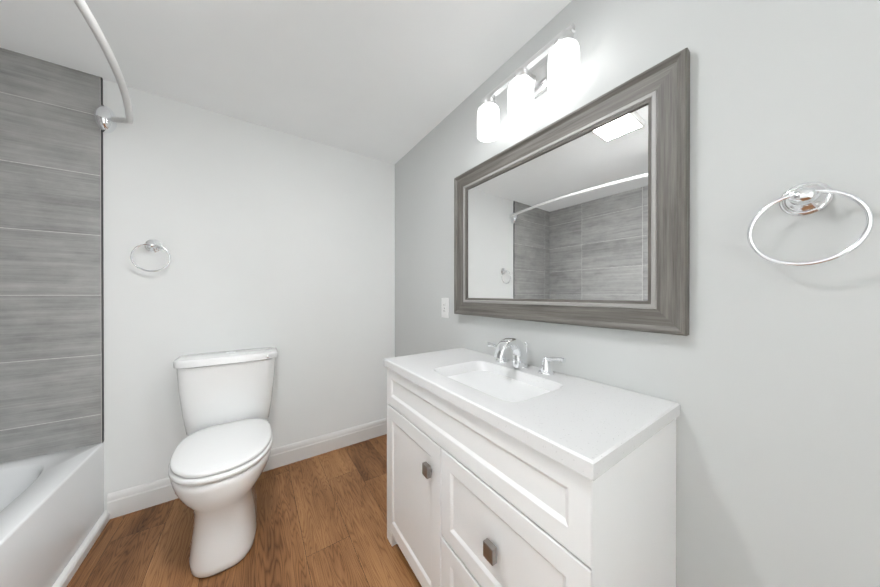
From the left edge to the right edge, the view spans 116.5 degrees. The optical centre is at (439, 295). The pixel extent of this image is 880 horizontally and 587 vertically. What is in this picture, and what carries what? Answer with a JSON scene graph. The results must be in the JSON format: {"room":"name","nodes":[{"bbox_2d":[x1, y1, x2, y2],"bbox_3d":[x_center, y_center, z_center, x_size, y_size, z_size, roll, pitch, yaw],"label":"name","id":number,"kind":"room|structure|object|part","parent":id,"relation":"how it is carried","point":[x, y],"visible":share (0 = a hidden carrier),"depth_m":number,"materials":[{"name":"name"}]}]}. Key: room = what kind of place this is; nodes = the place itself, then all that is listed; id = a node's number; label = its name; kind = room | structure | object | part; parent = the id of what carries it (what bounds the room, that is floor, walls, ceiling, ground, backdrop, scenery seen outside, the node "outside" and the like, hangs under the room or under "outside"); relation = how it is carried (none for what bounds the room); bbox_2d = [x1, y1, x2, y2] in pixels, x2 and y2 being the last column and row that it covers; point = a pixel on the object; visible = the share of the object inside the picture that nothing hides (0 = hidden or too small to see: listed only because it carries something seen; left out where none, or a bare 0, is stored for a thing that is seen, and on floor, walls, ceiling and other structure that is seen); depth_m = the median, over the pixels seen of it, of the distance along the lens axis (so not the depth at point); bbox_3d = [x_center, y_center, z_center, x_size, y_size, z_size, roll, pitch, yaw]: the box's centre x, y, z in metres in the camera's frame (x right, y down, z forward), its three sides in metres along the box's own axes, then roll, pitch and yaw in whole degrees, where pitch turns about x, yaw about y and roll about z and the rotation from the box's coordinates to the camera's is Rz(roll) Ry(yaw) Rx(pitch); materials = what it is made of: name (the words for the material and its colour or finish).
{"room":"bathroom","nodes":[
{"label":"bathroom","id":0,"kind":"room"},
{"bbox_2d":[38,79,394,510],"bbox_3d":[-1.351,0.022,1.645,2.500,2.200,0.100,0,0,-34],"label":"wall","id":1,"kind":"structure","parent":0,"point":[283,243],"depth_m":1.66,"materials":[{"name":"paint"}]},
{"bbox_2d":[0,48,101,462],"bbox_3d":[-1.975,-0.172,1.152,0.714,1.809,0.012,0,0,-34],"label":"wall tile","id":2,"kind":"structure","parent":1,"relation":"attached to","point":[50,283],"depth_m":1.26,"materials":[{"name":"tile"}]},
{"bbox_2d":[73,0,132,132],"bbox_3d":[-1.179,-0.876,0.780,0.232,0.132,1.533,0,0,-34],"label":"shower curtain rod","id":3,"kind":"object","parent":2,"relation":"attached to","point":[106,120],"visible":1,"depth_m":1.13,"materials":[{"name":"silver metal"}]},
{"bbox_2d":[100,77,103,442],"bbox_3d":[-1.678,-0.173,1.354,0.004,1.809,0.012,0,0,-34],"label":"tile trim","id":4,"kind":"structure","parent":1,"relation":"attached to","point":[102,296],"depth_m":1.35,"materials":[{"name":"silver metal"}]},
{"bbox_2d":[130,240,170,271],"bbox_3d":[-1.518,-0.210,1.437,0.150,0.176,0.054,0,0,-34],"label":"towel ring","id":5,"kind":"object","parent":1,"relation":"attached to","point":[153,245],"visible":0.98,"depth_m":1.44,"materials":[{"name":"silver metal"}]},
{"bbox_2d":[107,418,386,518],"bbox_3d":[-1.018,1.059,1.807,1.570,0.124,0.015,0,0,-34],"label":"baseboard","id":6,"kind":"structure","parent":1,"relation":"attached to","point":[135,498],"depth_m":1.79,"materials":[{"name":"paint"}]},
{"bbox_2d":[67,434,421,586],"bbox_3d":[-0.491,1.155,0.389,2.500,0.060,3.150,0,0,-34],"label":"floor","id":7,"kind":"structure","parent":0,"point":[321,520],"depth_m":1.26,"materials":[{"name":"brown wood"}]},
{"bbox_2d":[0,443,103,586],"bbox_3d":[-1.546,0.929,0.542,0.704,0.388,1.504,0,0,-34],"label":"bathtub","id":8,"kind":"object","parent":7,"relation":"on","point":[51,508],"visible":0.98,"depth_m":1.07,"materials":[{"name":"ceramic"}]},
{"bbox_2d":[52,510,109,586],"bbox_3d":[-1.242,1.101,0.743,0.020,0.046,1.518,0,0,-34],"label":"baseboard","id":9,"kind":"structure","parent":8,"relation":"attached to","point":[73,565],"depth_m":1.16,"materials":[{"name":"paint"}]},
{"bbox_2d":[168,347,277,577],"bbox_3d":[-1.051,0.723,1.346,0.458,0.800,0.690,0,0,-34],"label":"toilet","id":10,"kind":"object","parent":7,"relation":"on","point":[219,458],"visible":1,"depth_m":1.24,"materials":[{"name":"white ceramic"}]},
{"bbox_3d":[-0.993,0.714,1.261,0.374,0.022,0.483,0,0,-34],"label":"seat","id":11,"kind":"part","parent":10,"relation":"part of","materials":[{"name":"plastic"}]},
{"bbox_3d":[-0.998,0.689,1.267,0.366,0.024,0.477,0,0,-34],"label":"lid","id":12,"kind":"part","parent":10,"relation":"part of","materials":[{"name":"plastic"}]},
{"bbox_3d":[-1.042,0.924,1.333,0.372,0.396,0.650,0,0,-34],"label":"bowl","id":13,"kind":"part","parent":10,"relation":"part of","materials":[{"name":"white ceramic"}]},
{"bbox_3d":[-1.185,0.349,1.541,0.458,0.040,0.215,0,0,-34],"label":"tank lid","id":14,"kind":"part","parent":10,"relation":"part of","materials":[{"name":"white ceramic"}]},
{"bbox_3d":[-1.188,0.552,1.546,0.436,0.364,0.202,0,0,-34],"label":"tank","id":15,"kind":"part","parent":10,"relation":"part of","materials":[{"name":"white ceramic"}]},
{"bbox_2d":[384,337,679,586],"bbox_3d":[0.193,0.645,0.999,0.477,0.956,0.942,0,0,-34],"label":"bathroom vanity","id":16,"kind":"object","parent":7,"relation":"on","point":[517,471],"visible":1,"depth_m":0.71,"materials":[{"name":"white wood"}]},
{"bbox_3d":[-0.115,0.787,1.085,0.018,0.568,0.437,0,0,-34],"label":"door","id":17,"kind":"part","parent":16,"relation":"part of","materials":[{"name":"white wood"}]},
{"bbox_3d":[0.043,0.770,0.817,0.025,0.372,0.340,0,0,-34],"label":"handle","id":18,"kind":"part","parent":16,"relation":"part of","materials":[{"name":"silver metal"}]},
{"bbox_3d":[0.147,0.935,0.702,0.018,0.274,0.485,0,0,-34],"label":"drawer","id":19,"kind":"part","parent":16,"relation":"part of","materials":[{"name":"white wood"}]},
{"bbox_3d":[0.023,0.415,0.882,0.018,0.168,0.926,0,0,-34],"label":"panel","id":20,"kind":"part","parent":16,"relation":"part of","materials":[{"name":"white wood"}]},
{"bbox_2d":[487,343,507,362],"bbox_3d":[0.260,0.256,1.223,0.056,0.074,0.105,0,0,-34],"label":"handle","id":21,"kind":"object","parent":16,"relation":"on","point":[493,359],"depth_m":1.21,"materials":[{"name":"silver metal"}]},
{"bbox_2d":[494,337,528,368],"bbox_3d":[0.290,0.230,1.084,0.181,0.126,0.054,0,0,-34],"label":"faucet","id":22,"kind":"object","parent":16,"relation":"on","point":[519,351],"depth_m":1.08,"materials":[{"name":"silver metal"}]},
{"bbox_3d":[0.147,0.647,0.701,0.018,0.286,0.485,0,0,-34],"label":"drawer","id":23,"kind":"part","parent":16,"relation":"part of","materials":[{"name":"white wood"}]},
{"bbox_2d":[538,356,565,375],"bbox_3d":[0.411,0.257,1.001,0.056,0.074,0.105,0,0,-34],"label":"handle","id":24,"kind":"object","parent":16,"relation":"on","point":[545,370],"depth_m":1.01,"materials":[{"name":"silver metal"}]},
{"bbox_2d":[0,0,571,163],"bbox_3d":[-0.491,-1.105,0.383,2.500,0.060,3.150,0,0,-34],"label":"ceiling","id":25,"kind":"structure","parent":0,"point":[392,81],"depth_m":1.21,"materials":[{"name":"paint"}]},
{"bbox_2d":[395,0,879,586],"bbox_3d":[0.528,0.023,1.021,0.100,2.200,3.050,0,0,-34],"label":"wall","id":26,"kind":"structure","parent":0,"point":[765,374],"depth_m":0.64,"materials":[{"name":"paint"}]},
{"bbox_2d":[441,298,448,317],"bbox_3d":[0.029,0.077,1.654,0.009,0.120,0.072,0,0,-34],"label":"electrical outlet plate","id":27,"kind":"object","parent":26,"relation":"attached to","point":[444,307],"visible":1,"depth_m":1.65,"materials":[{"name":"plastic"}]},
{"bbox_2d":[477,22,579,141],"bbox_3d":[0.336,-0.829,1.078,0.147,0.246,0.453,0,0,-34],"label":"sconce","id":28,"kind":"object","parent":26,"relation":"attached to","point":[552,66],"visible":1,"depth_m":1.02,"materials":[{"name":"glass"}]},
{"bbox_2d":[481,96,494,104],"bbox_3d":[0.215,-0.850,1.211,0.061,0.033,0.061,0,0,-34],"label":"socket","id":29,"kind":"object","parent":28,"relation":"attached to","point":[487,100],"depth_m":1.18,"materials":[{"name":"metal"}]},
{"bbox_3d":[0.215,-0.770,1.211,0.097,0.128,0.097,0,0,-34],"label":"lamp shade","id":30,"kind":"part","parent":28,"relation":"part of","materials":[{"name":"white glass"}]},
{"bbox_2d":[513,67,528,78],"bbox_3d":[0.315,-0.849,1.064,0.061,0.033,0.061,0,0,-34],"label":"socket","id":31,"kind":"object","parent":28,"relation":"attached to","point":[522,71],"depth_m":1.04,"materials":[{"name":"metal"}]},
{"bbox_3d":[0.315,-0.770,1.064,0.097,0.128,0.097,0,0,-34],"label":"lamp shade","id":32,"kind":"part","parent":28,"relation":"part of","materials":[{"name":"white glass"}]},
{"bbox_2d":[554,30,573,44],"bbox_3d":[0.416,-0.849,0.917,0.061,0.033,0.061,0,0,-34],"label":"socket","id":33,"kind":"object","parent":28,"relation":"attached to","point":[564,35],"depth_m":0.89,"materials":[{"name":"metal"}]},
{"bbox_3d":[0.416,-0.769,0.917,0.097,0.128,0.097,0,0,-34],"label":"lamp shade","id":34,"kind":"part","parent":28,"relation":"part of","materials":[{"name":"white glass"}]},
{"bbox_2d":[454,48,689,335],"bbox_3d":[0.371,-0.271,1.118,0.032,0.753,0.980,0,0,-35],"label":"mirror","id":35,"kind":"object","parent":26,"relation":"attached to","point":[580,216],"visible":0.98,"depth_m":0.92,"materials":[{"name":"grey wood"}]},
{"bbox_2d":[467,105,647,300],"bbox_3d":[0.381,-0.271,1.125,0.008,0.581,0.808,0,0,-35],"label":"mirror glass","id":36,"kind":"object","parent":35,"relation":"attached to","point":[567,219],"depth_m":0.99,"materials":[{"name":"silver mirror"}]},
{"bbox_2d":[747,182,873,265],"bbox_3d":[0.749,-0.148,0.560,0.054,0.178,0.152,0,0,-34],"label":"towel ring","id":37,"kind":"object","parent":26,"relation":"attached to","point":[805,198],"visible":1,"depth_m":0.55,"materials":[{"name":"silver metal"}]}
]}

